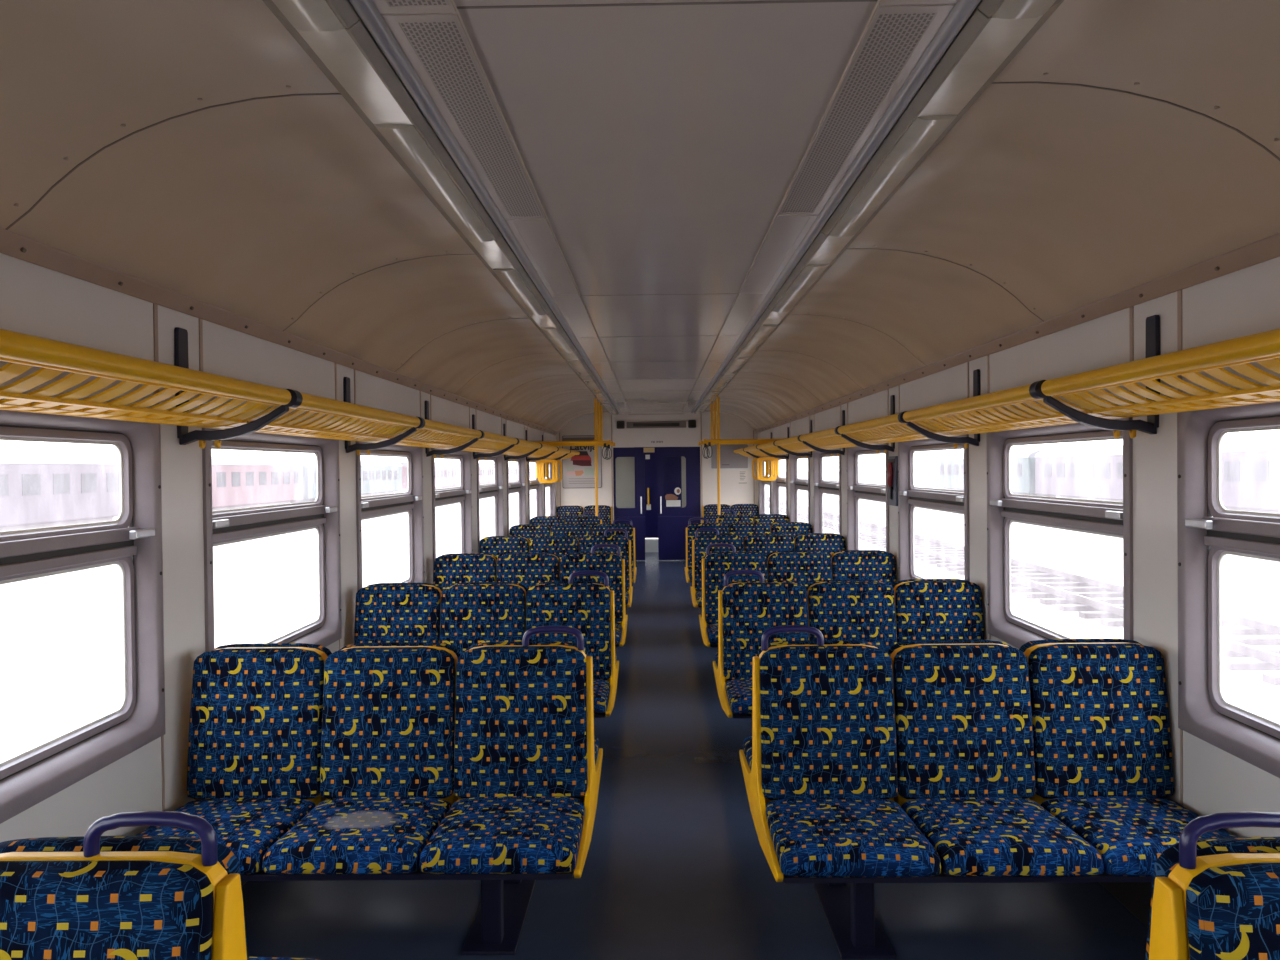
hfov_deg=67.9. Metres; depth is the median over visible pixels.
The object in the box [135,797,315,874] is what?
seat cushion
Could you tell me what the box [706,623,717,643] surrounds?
seat cushion
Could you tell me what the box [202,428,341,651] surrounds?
window
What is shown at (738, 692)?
seat cushion
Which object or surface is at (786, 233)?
ceiling panel
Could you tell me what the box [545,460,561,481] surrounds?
loop
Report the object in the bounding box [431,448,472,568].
window
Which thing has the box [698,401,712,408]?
ceiling light
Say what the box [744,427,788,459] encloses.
luggage rack
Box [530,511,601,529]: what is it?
bench
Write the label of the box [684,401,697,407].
ceiling panel
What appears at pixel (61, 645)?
ground
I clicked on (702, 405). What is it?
diffuser
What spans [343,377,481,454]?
luggage rack
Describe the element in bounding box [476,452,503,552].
window
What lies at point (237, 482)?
coach
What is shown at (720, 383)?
diffuser
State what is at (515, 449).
tray
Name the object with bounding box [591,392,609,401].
ceiling light
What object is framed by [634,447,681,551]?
door
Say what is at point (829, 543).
bench
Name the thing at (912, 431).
tray
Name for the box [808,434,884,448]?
tray
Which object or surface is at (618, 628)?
seat cushion
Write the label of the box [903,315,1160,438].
luggage rack
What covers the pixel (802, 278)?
ceiling light
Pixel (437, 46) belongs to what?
vent panel
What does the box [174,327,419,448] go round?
luggage rack
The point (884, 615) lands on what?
bench
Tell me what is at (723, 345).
ceiling panel
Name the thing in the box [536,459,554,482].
loop
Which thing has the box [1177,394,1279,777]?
window
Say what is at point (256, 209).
ceiling
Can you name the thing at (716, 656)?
seat cushion
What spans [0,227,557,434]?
crown molding
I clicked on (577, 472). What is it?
photo
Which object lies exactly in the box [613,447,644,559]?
door
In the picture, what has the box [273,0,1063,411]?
ceiling
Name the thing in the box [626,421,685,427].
display
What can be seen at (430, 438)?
tray
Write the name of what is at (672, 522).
door
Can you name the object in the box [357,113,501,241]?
ceiling light
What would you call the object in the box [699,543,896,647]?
bench
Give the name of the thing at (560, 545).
bench
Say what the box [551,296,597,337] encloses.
ceiling panel
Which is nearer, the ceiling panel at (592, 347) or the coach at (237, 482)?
the ceiling panel at (592, 347)
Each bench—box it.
[0,811,318,959]
[135,626,602,954]
[354,571,618,717]
[433,544,627,646]
[479,528,632,607]
[509,518,635,582]
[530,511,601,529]
[556,505,611,523]
[685,517,812,582]
[690,528,845,607]
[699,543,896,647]
[702,504,758,522]
[713,570,984,718]
[717,510,788,527]
[739,625,1236,958]
[1145,811,1279,959]
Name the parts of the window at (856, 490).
transom rail, transom rail, sash, sash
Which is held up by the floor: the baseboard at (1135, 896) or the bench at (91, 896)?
the bench at (91, 896)
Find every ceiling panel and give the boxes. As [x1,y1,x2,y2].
[505,218,579,295]
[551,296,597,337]
[577,338,608,362]
[592,363,615,379]
[602,380,621,392]
[610,392,625,401]
[615,402,628,408]
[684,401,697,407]
[687,392,703,400]
[692,379,711,391]
[698,362,722,378]
[706,336,739,361]
[719,293,767,335]
[739,215,818,293]
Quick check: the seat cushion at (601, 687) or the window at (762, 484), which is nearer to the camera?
the seat cushion at (601, 687)
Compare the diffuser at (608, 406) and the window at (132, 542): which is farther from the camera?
the diffuser at (608, 406)
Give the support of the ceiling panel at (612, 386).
attached to the ceiling at (660, 147)
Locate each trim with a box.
[6,85,593,422]
[153,303,543,810]
[349,0,620,413]
[457,0,877,400]
[559,414,754,523]
[691,0,980,412]
[719,73,1279,424]
[759,290,1182,805]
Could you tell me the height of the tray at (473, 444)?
0.093 m
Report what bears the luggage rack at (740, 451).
attached to the wall at (1246, 301)
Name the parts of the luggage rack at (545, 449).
support arm, rail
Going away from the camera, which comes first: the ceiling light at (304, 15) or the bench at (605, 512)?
the ceiling light at (304, 15)
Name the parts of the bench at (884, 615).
panel, grab handle, backrest, backrest, backrest, backrest, backrest, backrest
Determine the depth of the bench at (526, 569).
6.72 m
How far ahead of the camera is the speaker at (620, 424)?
15.60 m
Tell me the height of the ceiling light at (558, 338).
0.046 m
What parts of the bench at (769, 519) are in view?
grab handle, backrest, backrest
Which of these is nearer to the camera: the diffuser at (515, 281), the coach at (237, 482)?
the diffuser at (515, 281)
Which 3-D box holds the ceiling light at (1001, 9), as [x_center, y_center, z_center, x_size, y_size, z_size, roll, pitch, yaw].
[0.742,-0.922,1.260,0.174,0.046,1.225,-1,1,1]
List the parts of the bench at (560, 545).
backrest, backrest, backrest, backrest, backrest, backrest, grab handle, panel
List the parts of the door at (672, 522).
handle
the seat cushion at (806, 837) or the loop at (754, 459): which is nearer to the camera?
the seat cushion at (806, 837)
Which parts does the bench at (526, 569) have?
backrest, backrest, backrest, backrest, backrest, backrest, grab handle, panel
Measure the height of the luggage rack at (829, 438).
0.412 m
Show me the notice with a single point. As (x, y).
(742, 473)
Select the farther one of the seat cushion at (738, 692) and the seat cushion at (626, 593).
the seat cushion at (626, 593)
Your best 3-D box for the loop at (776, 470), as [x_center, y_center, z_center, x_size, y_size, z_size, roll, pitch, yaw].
[1.778,-0.153,13.073,0.250,0.330,0.050,-1,1,1]
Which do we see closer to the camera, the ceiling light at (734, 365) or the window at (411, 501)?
the window at (411, 501)
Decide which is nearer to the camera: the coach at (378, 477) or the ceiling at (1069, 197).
the ceiling at (1069, 197)
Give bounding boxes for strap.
[602,443,607,458]
[606,445,611,458]
[706,442,712,457]
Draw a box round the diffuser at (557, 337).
[541,328,572,352]
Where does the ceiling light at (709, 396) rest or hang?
attached to the ceiling at (660, 147)
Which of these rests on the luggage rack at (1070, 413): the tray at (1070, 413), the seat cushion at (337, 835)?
the tray at (1070, 413)
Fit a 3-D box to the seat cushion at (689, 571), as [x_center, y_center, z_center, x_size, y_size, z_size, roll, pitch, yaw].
[0.732,0.978,9.916,0.449,0.095,0.475,-1,1,1]
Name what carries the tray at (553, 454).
on the luggage rack at (560, 451)
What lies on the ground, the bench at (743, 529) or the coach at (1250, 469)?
the coach at (1250, 469)
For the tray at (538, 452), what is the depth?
10.95 m
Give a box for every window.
[0,399,165,823]
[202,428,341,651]
[355,441,424,589]
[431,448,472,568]
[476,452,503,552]
[506,455,525,535]
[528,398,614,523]
[544,458,555,515]
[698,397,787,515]
[759,456,770,514]
[790,451,809,523]
[813,448,841,534]
[846,443,888,551]
[898,434,969,581]
[986,417,1132,648]
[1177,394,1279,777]
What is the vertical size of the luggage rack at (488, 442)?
0.412 m
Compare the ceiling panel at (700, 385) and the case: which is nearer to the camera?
the case
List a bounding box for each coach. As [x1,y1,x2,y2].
[0,450,119,531]
[212,456,302,510]
[291,458,401,502]
[400,461,531,488]
[935,449,1055,496]
[1035,438,1279,513]
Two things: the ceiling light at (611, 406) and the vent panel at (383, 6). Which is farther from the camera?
the ceiling light at (611, 406)
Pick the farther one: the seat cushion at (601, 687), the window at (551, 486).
the window at (551, 486)
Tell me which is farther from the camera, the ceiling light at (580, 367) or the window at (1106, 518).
the ceiling light at (580, 367)
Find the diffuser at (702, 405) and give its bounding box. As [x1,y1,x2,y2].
[700,402,710,408]
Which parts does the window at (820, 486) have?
transom rail, transom rail, sash, sash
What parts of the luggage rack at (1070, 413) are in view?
rail, support arm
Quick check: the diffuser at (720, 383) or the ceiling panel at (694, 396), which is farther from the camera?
the ceiling panel at (694, 396)
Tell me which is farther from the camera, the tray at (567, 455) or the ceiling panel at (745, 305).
the tray at (567, 455)
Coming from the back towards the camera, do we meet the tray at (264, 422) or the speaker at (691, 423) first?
the speaker at (691, 423)
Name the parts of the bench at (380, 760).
backrest, backrest, backrest, backrest, leg, foot plate, leg, backrest, backrest, grab handle, panel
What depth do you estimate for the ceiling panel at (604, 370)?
8.89 m
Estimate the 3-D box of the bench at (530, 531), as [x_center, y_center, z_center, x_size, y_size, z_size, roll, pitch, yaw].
[-0.734,0.913,10.330,1.364,0.990,1.200,-1,1,1]
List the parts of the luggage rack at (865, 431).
rail, support arm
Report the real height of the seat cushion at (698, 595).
0.095 m
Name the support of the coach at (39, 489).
on the ground
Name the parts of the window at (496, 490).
sash, transom rail, sash, transom rail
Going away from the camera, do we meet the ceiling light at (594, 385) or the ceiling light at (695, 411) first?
the ceiling light at (594, 385)
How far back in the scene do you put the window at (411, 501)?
6.41 m
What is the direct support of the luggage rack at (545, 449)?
attached to the wall at (35, 300)
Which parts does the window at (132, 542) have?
sash, sash, transom rail, transom rail, latch handle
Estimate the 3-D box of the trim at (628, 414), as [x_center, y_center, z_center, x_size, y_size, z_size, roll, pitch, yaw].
[0.280,0.122,15.614,3.200,2.417,0.012,-1,1,1]
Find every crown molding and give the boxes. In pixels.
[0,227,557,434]
[755,233,1279,432]
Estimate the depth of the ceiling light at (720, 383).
9.96 m
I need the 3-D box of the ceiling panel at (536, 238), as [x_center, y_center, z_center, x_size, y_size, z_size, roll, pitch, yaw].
[-0.405,-0.958,4.221,0.152,0.006,1.532,-1,1,1]
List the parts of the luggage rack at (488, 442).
support arm, rail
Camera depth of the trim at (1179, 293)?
3.36 m
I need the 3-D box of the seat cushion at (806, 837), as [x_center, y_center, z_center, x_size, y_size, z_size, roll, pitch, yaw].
[0.622,1.067,2.877,0.449,0.095,0.475,-1,1,1]
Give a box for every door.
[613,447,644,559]
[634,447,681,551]
[657,447,700,559]
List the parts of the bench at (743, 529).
panel, grab handle, backrest, backrest, backrest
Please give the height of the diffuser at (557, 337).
0.046 m
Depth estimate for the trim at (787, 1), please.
1.89 m
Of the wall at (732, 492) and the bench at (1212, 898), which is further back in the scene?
the wall at (732, 492)
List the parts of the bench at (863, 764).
panel, grab handle, backrest, backrest, leg, foot plate, leg, backrest, backrest, backrest, backrest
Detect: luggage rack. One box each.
[0,329,290,426]
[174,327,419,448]
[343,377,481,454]
[424,400,517,457]
[472,414,540,459]
[503,424,557,461]
[526,430,569,462]
[542,435,579,462]
[734,432,771,460]
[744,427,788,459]
[757,420,811,458]
[775,410,844,456]
[799,395,894,453]
[838,369,980,448]
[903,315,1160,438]
[1041,328,1279,416]
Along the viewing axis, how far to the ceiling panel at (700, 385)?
10.54 m
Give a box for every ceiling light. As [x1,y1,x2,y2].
[262,0,358,31]
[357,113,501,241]
[482,262,551,314]
[534,324,576,352]
[561,356,591,375]
[580,378,601,390]
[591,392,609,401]
[600,402,614,409]
[607,411,618,414]
[694,409,705,413]
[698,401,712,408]
[703,390,722,399]
[712,375,735,388]
[723,354,753,373]
[739,320,783,350]
[767,258,837,311]
[821,103,973,236]
[977,0,1062,18]
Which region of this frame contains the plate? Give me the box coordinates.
[644,448,654,452]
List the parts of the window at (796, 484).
transom rail, sash, transom rail, sash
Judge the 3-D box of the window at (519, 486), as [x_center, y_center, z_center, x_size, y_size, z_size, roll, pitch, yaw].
[-1.483,0.202,11.198,0.095,1.065,1.450,-1,1,1]
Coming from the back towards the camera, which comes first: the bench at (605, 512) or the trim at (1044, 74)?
the bench at (605, 512)
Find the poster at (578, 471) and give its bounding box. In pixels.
[562,435,601,487]
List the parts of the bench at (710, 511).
backrest, backrest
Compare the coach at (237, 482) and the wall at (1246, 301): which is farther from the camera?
the coach at (237, 482)
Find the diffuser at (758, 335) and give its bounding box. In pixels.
[743,325,776,350]
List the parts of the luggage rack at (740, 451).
rail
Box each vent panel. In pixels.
[372,0,455,13]
[382,12,545,218]
[777,4,954,215]
[879,0,957,5]
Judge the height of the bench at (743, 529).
0.990 m
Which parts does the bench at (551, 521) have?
backrest, backrest, grab handle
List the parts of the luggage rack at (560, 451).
support arm, rail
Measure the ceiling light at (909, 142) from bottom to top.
0.046 m
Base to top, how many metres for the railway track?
0.240 m
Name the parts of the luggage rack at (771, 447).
rail, support arm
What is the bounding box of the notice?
[739,470,746,482]
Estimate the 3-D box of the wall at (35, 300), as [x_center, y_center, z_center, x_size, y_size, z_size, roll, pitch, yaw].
[-1.566,0.387,6.741,0.085,2.150,17.820,-1,1,1]
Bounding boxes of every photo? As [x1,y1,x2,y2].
[566,471,575,474]
[575,470,583,475]
[584,468,598,474]
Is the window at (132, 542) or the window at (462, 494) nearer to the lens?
the window at (132, 542)
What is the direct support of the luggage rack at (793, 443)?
attached to the wall at (1246, 301)
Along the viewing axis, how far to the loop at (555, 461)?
13.50 m
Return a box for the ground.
[0,470,1279,761]
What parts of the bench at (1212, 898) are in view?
panel, grab handle, backrest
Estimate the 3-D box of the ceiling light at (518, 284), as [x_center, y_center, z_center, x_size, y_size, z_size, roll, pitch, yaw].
[-0.601,-0.952,4.801,0.174,0.046,1.225,-1,1,1]
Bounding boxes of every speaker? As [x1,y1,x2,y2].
[617,421,624,428]
[688,420,695,427]
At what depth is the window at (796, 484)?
11.78 m
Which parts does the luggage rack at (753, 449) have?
rail, support arm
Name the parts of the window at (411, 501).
latch handle, sash, transom rail, transom rail, sash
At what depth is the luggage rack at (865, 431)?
5.40 m
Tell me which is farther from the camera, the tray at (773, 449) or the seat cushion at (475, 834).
the tray at (773, 449)
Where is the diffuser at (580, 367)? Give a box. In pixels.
[567,360,588,375]
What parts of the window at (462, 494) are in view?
sash, sash, transom rail, transom rail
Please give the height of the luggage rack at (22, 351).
0.412 m
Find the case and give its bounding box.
[887,456,897,505]
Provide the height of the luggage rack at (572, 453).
0.412 m
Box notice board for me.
[710,444,749,469]
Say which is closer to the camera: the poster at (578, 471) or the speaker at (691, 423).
the speaker at (691, 423)
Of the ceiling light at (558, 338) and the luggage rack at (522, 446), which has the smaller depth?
the ceiling light at (558, 338)
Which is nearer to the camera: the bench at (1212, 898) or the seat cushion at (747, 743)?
the bench at (1212, 898)
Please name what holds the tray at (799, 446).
on the luggage rack at (793, 443)
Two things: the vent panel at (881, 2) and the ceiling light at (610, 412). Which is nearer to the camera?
the vent panel at (881, 2)
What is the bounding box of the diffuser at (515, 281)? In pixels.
[492,269,545,314]
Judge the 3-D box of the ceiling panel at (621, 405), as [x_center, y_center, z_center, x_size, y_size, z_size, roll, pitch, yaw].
[-0.256,-1.079,13.739,0.152,0.006,1.492,-1,1,1]
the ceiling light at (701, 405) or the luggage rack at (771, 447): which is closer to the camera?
the luggage rack at (771, 447)
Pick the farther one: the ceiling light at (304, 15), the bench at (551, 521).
the bench at (551, 521)
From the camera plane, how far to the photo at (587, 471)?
15.62 m
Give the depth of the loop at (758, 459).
13.45 m
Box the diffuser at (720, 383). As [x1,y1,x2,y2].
[714,378,731,388]
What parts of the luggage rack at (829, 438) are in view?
rail, support arm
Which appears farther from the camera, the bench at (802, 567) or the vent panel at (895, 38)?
the bench at (802, 567)
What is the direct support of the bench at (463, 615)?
on the floor
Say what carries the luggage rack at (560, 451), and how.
attached to the wall at (35, 300)
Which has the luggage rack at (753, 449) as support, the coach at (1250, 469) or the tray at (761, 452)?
the tray at (761, 452)
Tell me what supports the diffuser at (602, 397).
attached to the ceiling light at (602, 397)
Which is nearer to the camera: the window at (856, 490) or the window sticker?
the window at (856, 490)
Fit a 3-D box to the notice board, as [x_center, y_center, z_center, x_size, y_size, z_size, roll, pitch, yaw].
[1.469,-0.381,15.584,0.650,0.440,0.022,-1,1,1]
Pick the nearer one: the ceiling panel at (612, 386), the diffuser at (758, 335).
the diffuser at (758, 335)
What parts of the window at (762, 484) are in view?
sash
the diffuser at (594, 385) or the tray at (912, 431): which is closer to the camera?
the tray at (912, 431)
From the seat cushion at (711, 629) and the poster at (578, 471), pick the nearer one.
the seat cushion at (711, 629)
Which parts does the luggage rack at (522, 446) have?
support arm, rail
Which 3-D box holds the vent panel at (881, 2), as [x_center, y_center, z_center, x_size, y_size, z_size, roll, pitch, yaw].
[0.535,-0.929,1.086,0.152,0.006,1.572,-1,1,1]
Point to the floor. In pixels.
(676, 866)
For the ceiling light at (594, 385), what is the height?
0.046 m
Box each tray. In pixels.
[0,362,271,426]
[201,404,406,440]
[358,427,470,447]
[437,438,508,451]
[482,444,533,454]
[515,448,551,456]
[538,451,564,457]
[549,453,573,458]
[739,451,761,456]
[749,449,780,455]
[764,446,799,453]
[782,441,837,451]
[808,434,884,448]
[849,421,967,443]
[917,395,1138,434]
[1061,358,1279,416]
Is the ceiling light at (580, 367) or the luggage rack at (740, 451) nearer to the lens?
the ceiling light at (580, 367)
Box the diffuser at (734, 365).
[726,358,748,373]
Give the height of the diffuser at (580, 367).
0.046 m
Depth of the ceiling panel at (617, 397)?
12.20 m
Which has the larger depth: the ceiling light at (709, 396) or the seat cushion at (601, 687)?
the ceiling light at (709, 396)
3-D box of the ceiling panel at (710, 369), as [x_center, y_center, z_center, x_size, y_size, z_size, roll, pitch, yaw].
[0.657,-1.029,8.975,0.152,0.006,1.592,-1,1,1]
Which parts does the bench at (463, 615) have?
backrest, backrest, backrest, backrest, backrest, backrest, grab handle, panel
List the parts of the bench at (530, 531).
backrest, backrest, backrest, backrest, grab handle, panel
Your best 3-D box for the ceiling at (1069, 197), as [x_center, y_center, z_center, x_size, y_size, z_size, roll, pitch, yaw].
[1.356,-0.873,6.679,0.879,0.345,17.820,-1,1,1]
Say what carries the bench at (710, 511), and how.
on the floor
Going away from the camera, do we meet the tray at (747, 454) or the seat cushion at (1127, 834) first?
the seat cushion at (1127, 834)
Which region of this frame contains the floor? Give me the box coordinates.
[242,552,1147,959]
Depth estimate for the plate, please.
15.62 m
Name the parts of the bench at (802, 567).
panel, grab handle, backrest, backrest, backrest, backrest, backrest, backrest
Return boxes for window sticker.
[665,487,680,506]
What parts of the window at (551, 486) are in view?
sash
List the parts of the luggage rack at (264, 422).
support arm, rail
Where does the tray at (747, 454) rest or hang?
on the luggage rack at (740, 451)
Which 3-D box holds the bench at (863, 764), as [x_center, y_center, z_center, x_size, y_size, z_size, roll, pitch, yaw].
[1.072,0.984,3.232,1.364,0.990,1.200,-1,1,1]
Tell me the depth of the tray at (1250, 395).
2.57 m
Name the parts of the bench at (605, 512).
backrest, backrest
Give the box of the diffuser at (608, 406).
[603,404,612,409]
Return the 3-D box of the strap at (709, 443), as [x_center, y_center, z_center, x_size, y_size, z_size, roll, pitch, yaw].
[0.877,-0.378,11.976,0.073,0.199,0.039,0,1,25]
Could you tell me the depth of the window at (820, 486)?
10.02 m
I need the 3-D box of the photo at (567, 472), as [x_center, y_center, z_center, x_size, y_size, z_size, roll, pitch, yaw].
[-1.118,-0.112,15.625,0.210,0.070,0.002,-1,1,1]
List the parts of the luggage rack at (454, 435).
support arm, rail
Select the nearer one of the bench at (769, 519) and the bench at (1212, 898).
the bench at (1212, 898)
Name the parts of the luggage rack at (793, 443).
rail, support arm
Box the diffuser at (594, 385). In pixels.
[583,380,599,390]
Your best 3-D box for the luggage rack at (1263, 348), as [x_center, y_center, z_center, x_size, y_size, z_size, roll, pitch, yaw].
[1.524,-0.336,2.304,0.416,0.412,1.756,-1,1,1]
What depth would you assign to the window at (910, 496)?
6.32 m
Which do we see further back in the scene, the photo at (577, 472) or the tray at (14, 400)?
the photo at (577, 472)
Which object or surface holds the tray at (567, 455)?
on the luggage rack at (572, 453)
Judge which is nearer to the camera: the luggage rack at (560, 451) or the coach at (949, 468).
the luggage rack at (560, 451)
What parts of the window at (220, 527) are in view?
latch handle, sash, sash, transom rail, transom rail, latch handle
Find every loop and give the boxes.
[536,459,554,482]
[541,459,557,482]
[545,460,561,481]
[752,458,768,479]
[757,457,773,480]
[760,457,778,480]
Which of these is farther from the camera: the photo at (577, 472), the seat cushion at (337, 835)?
the photo at (577, 472)
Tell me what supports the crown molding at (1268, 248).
attached to the wall at (1246, 301)
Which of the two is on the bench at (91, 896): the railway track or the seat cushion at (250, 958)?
the seat cushion at (250, 958)
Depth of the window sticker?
15.65 m
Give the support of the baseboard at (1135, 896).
attached to the wall at (1246, 301)
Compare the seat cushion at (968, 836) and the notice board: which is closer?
the seat cushion at (968, 836)
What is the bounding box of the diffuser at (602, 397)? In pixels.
[595,394,606,401]
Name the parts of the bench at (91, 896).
backrest, backrest, grab handle, panel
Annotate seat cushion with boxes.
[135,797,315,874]
[249,957,318,959]
[262,797,450,874]
[419,796,584,873]
[593,679,609,713]
[594,736,598,764]
[615,624,621,643]
[625,591,628,604]
[688,570,691,579]
[695,591,701,604]
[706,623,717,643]
[715,652,717,666]
[725,679,752,714]
[743,736,751,769]
[766,798,940,876]
[901,797,1103,876]
[1040,796,1236,875]
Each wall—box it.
[0,253,555,841]
[555,411,758,519]
[613,447,685,507]
[758,257,1279,836]
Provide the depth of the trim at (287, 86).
2.33 m
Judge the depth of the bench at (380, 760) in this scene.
3.17 m
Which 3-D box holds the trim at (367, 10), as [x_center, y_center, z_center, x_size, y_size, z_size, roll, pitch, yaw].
[-0.460,-0.980,6.711,0.040,0.024,17.809,-1,1,1]
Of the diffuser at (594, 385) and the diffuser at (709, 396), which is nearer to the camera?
the diffuser at (594, 385)
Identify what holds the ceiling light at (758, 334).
attached to the ceiling at (660, 147)
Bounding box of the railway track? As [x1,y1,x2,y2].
[765,496,1279,685]
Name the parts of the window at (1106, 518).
latch handle, transom rail, transom rail, sash, sash, latch handle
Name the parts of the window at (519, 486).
sash, transom rail, sash, transom rail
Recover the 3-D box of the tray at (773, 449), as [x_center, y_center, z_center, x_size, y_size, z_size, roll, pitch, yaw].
[1.686,-0.359,11.121,0.366,0.093,1.720,-1,1,1]
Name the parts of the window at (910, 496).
latch handle, transom rail, transom rail, sash, sash, latch handle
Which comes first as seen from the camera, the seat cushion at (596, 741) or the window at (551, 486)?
the seat cushion at (596, 741)
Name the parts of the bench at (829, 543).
panel, grab handle, backrest, backrest, backrest, backrest, backrest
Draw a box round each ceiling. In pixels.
[0,0,606,431]
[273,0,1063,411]
[705,0,1279,429]
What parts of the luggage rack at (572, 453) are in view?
support arm, rail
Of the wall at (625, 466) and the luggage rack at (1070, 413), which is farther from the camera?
the wall at (625, 466)
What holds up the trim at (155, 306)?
attached to the wall at (35, 300)
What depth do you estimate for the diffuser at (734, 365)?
8.20 m
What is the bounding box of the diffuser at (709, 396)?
[706,392,719,399]
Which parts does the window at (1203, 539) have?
latch handle, transom rail, transom rail, sash, sash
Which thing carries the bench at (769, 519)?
on the floor
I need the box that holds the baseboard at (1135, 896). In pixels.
[1099,882,1151,927]
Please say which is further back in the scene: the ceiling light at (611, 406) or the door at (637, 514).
the door at (637, 514)

